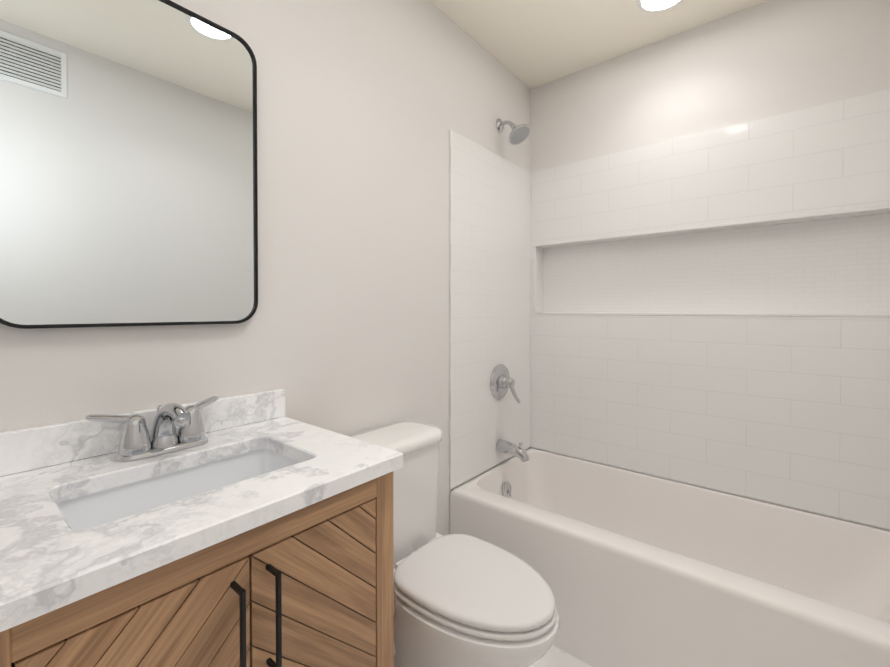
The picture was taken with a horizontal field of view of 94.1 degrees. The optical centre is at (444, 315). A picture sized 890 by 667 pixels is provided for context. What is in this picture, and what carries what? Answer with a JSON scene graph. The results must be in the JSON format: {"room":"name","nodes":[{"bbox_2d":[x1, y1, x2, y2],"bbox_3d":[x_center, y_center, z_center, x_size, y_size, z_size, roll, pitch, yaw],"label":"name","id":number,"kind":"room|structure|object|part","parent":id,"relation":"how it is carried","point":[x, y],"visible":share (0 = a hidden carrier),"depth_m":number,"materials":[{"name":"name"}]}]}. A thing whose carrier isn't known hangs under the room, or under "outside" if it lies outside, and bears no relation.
{"room":"bathroom","nodes":[
{"label":"bathroom","id":0,"kind":"room"},
{"bbox_2d":[0,0,530,535],"bbox_3d":[-0.398,-0.037,1.346,0.100,2.440,3.050,1,1,39],"label":"wall","id":1,"kind":"structure","parent":0,"point":[364,106],"depth_m":1.32,"materials":[{"name":"white paint"}]},
{"bbox_2d":[0,0,257,328],"bbox_3d":[-0.663,-0.347,0.918,0.024,0.739,0.494,1,1,39],"label":"mirror","id":2,"kind":"object","parent":1,"relation":"attached to","point":[128,168],"visible":0.98,"depth_m":0.88,"materials":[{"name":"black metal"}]},
{"bbox_2d":[449,129,530,489],"bbox_3d":[0.250,-0.025,2.050,0.010,1.540,0.720,1,1,39],"label":"wall tile","id":3,"kind":"structure","parent":1,"relation":"attached to","point":[489,261],"depth_m":1.97,"materials":[{"name":"white tile"}]},
{"bbox_2d":[490,364,519,403],"bbox_3d":[0.313,0.337,2.041,0.104,0.188,0.174,1,1,39],"label":"shower valve","id":4,"kind":"object","parent":3,"relation":"attached to","point":[501,381],"visible":1,"depth_m":2.03,"materials":[{"name":"silver metal"}]},
{"bbox_3d":[0.293,0.330,2.057,0.052,0.174,0.174,1,1,39],"label":"shower valve plate","id":5,"kind":"part","parent":4,"relation":"part of","materials":[{"name":"silver metal"}]},
{"bbox_3d":[0.335,0.368,2.028,0.055,0.126,0.058,1,1,39],"label":"shower valve handle","id":6,"kind":"part","parent":4,"relation":"part of","materials":[{"name":"silver metal"}]},
{"bbox_2d":[496,439,528,461],"bbox_3d":[0.336,0.658,2.026,0.163,0.087,0.062,1,1,39],"label":"tub spout","id":7,"kind":"object","parent":3,"relation":"attached to","point":[511,448],"visible":1,"depth_m":2.01,"materials":[{"name":"silver metal"}]},
{"bbox_2d":[496,118,529,144],"bbox_3d":[0.335,-0.909,2.021,0.163,0.145,0.114,1,1,39],"label":"shower head","id":8,"kind":"object","parent":1,"relation":"attached to","point":[519,134],"visible":1,"depth_m":2.00},
{"bbox_2d":[530,645,591,666],"bbox_3d":[0.230,1.240,0.847,1.724,0.100,3.050,1,1,39],"label":"floor","id":9,"kind":"structure","parent":0,"point":[553,656],"depth_m":1.42,"materials":[{"name":"tile"}]},
{"bbox_2d":[0,389,402,666],"bbox_3d":[-0.470,0.686,0.786,0.506,1.009,0.630,1,1,39],"label":"bathroom vanity","id":10,"kind":"object","parent":9,"relation":"on","point":[251,530],"visible":1,"depth_m":0.70,"materials":[{"name":"brown wood"}]},
{"bbox_3d":[-0.390,0.708,0.555,0.016,0.664,0.254,1,1,39],"label":"door","id":11,"kind":"part","parent":10,"relation":"part of","materials":[{"name":"brown wood"}]},
{"bbox_2d":[0,389,284,476],"bbox_3d":[-0.658,0.250,0.935,0.020,0.076,0.630,1,1,39],"label":"backsplash","id":12,"kind":"structure","parent":10,"relation":"on","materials":[{"name":"stone"}]},
{"bbox_2d":[85,396,218,462],"bbox_3d":[-0.576,0.234,0.867,0.150,0.109,0.247,1,1,39],"label":"faucet","id":13,"kind":"object","parent":10,"relation":"on","point":[191,441],"depth_m":0.86,"materials":[{"name":"silver metal"}]},
{"bbox_2d":[57,449,299,529],"bbox_3d":[-0.466,0.401,0.779,0.286,0.160,0.442,1,1,39],"label":"basin","id":14,"kind":"object","parent":10,"relation":"in","point":[97,505],"depth_m":0.84,"materials":[{"name":"white ceramic"}]},
{"bbox_3d":[-0.309,0.347,0.650,0.018,0.050,0.516,1,1,39],"label":"rail","id":15,"kind":"part","parent":10,"relation":"part of","materials":[{"name":"brown wood"}]},
{"bbox_3d":[-0.305,0.480,0.613,0.036,0.160,0.007,1,1,39],"label":"handle","id":16,"kind":"part","parent":10,"relation":"part of","materials":[{"name":"black metal"}]},
{"bbox_3d":[-0.271,0.480,0.656,0.036,0.160,0.007,1,1,39],"label":"handle","id":17,"kind":"part","parent":10,"relation":"part of","materials":[{"name":"black metal"}]},
{"bbox_3d":[-0.227,0.706,0.753,0.016,0.664,0.254,1,1,39],"label":"door","id":18,"kind":"part","parent":10,"relation":"part of","materials":[{"name":"brown wood"}]},
{"bbox_2d":[349,421,558,666],"bbox_3d":[-0.002,0.787,1.208,0.676,0.797,0.381,1,1,39],"label":"toilet","id":19,"kind":"object","parent":9,"relation":"on","point":[463,600],"visible":0.81,"depth_m":1.11,"materials":[{"name":"white ceramic"}]},
{"bbox_3d":[-0.179,0.408,1.352,0.214,0.044,0.372,1,1,39],"label":"tank lid","id":20,"kind":"part","parent":19,"relation":"part of","materials":[{"name":"white ceramic"}]},
{"bbox_3d":[-0.179,0.597,1.355,0.186,0.334,0.345,1,1,39],"label":"tank","id":21,"kind":"part","parent":19,"relation":"part of","materials":[{"name":"white ceramic"}]},
{"bbox_3d":[0.089,0.731,1.149,0.441,0.020,0.336,1,1,39],"label":"lid","id":22,"kind":"part","parent":19,"relation":"part of","materials":[{"name":"white plastic"}]},
{"bbox_3d":[0.090,0.752,1.149,0.448,0.015,0.344,1,1,39],"label":"seat","id":23,"kind":"part","parent":19,"relation":"part of","materials":[{"name":"white plastic"}]},
{"bbox_3d":[0.043,0.974,1.190,0.580,0.423,0.356,1,1,39],"label":"bowl","id":24,"kind":"part","parent":19,"relation":"part of","materials":[{"name":"white ceramic"}]},
{"bbox_2d":[450,448,889,666],"bbox_3d":[0.838,0.966,1.585,1.520,0.430,0.728,1,1,39],"label":"bathtub","id":25,"kind":"object","parent":9,"relation":"on","point":[634,569],"visible":0.96,"depth_m":1.46,"materials":[{"name":"white ceramic"}]},
{"bbox_2d":[429,0,767,88],"bbox_3d":[0.230,-1.300,0.815,1.724,0.100,3.050,1,1,39],"label":"ceiling","id":26,"kind":"structure","parent":0,"point":[530,44],"depth_m":1.81,"materials":[{"name":"white paint"}]},
{"bbox_2d":[637,0,682,12],"bbox_3d":[0.855,-1.254,1.622,0.192,0.012,0.192,1,1,39],"label":"ceiling light","id":27,"kind":"object","parent":26,"relation":"attached to","point":[654,4],"depth_m":1.67,"materials":[{"name":"white glass"}]},
{"bbox_2d":[530,0,889,530],"bbox_3d":[1.133,-0.044,1.933,1.524,2.440,0.200,1,1,39],"label":"wall","id":28,"kind":"structure","parent":0,"point":[767,59],"depth_m":1.76,"materials":[{"name":"white paint"}]},
{"bbox_2d":[531,244,533,314],"bbox_3d":[0.487,-0.201,2.325,0.026,0.393,0.010,1,1,39],"label":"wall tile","id":29,"kind":"structure","parent":28,"relation":"attached to","point":[532,279],"depth_m":2.32,"materials":[{"name":"white tile"}]},
{"bbox_2d":[534,247,542,311],"bbox_3d":[0.531,-0.201,2.346,0.014,0.365,0.102,1,1,39],"label":"niche side","id":30,"kind":"object","parent":28,"relation":"attached to","point":[538,279],"depth_m":2.33,"materials":[{"name":"white tile"}]},
{"bbox_2d":[530,315,889,529],"bbox_3d":[1.067,0.374,1.857,1.524,0.746,0.010,1,1,39],"label":"wall tile","id":31,"kind":"structure","parent":28,"relation":"attached to","point":[793,412],"depth_m":1.74,"materials":[{"name":"white tile"}]},
{"bbox_2d":[531,89,889,243],"bbox_3d":[1.067,-0.592,1.845,1.524,0.401,0.010,1,1,39],"label":"wall tile","id":32,"kind":"structure","parent":28,"relation":"attached to","point":[833,156],"depth_m":1.73,"materials":[{"name":"white tile"}]},
{"bbox_2d":[534,312,889,316],"bbox_3d":[1.097,-0.006,1.884,1.478,0.014,0.102,1,1,39],"label":"sill","id":33,"kind":"structure","parent":28,"relation":"on","point":[737,314],"depth_m":1.75,"materials":[{"name":"white tile"}]},
{"bbox_2d":[534,205,889,247],"bbox_3d":[1.097,-0.385,1.880,1.478,0.014,0.102,1,1,39],"label":"header","id":34,"kind":"object","parent":28,"relation":"attached to","point":[872,210],"visible":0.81,"depth_m":1.75,"materials":[{"name":"white tile"}]},
{"bbox_3d":[1.162,-0.197,1.966,1.524,0.393,0.110,1,1,39],"label":"wall niche","id":35,"kind":"object","parent":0,"visible":0},
{"bbox_2d":[543,213,889,312],"bbox_3d":[1.127,-0.196,1.918,1.450,0.365,0.008,1,1,39],"label":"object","id":36,"kind":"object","parent":35,"relation":"attached to","point":[838,265],"depth_m":1.80,"materials":[{"name":"white tile"}]}
]}

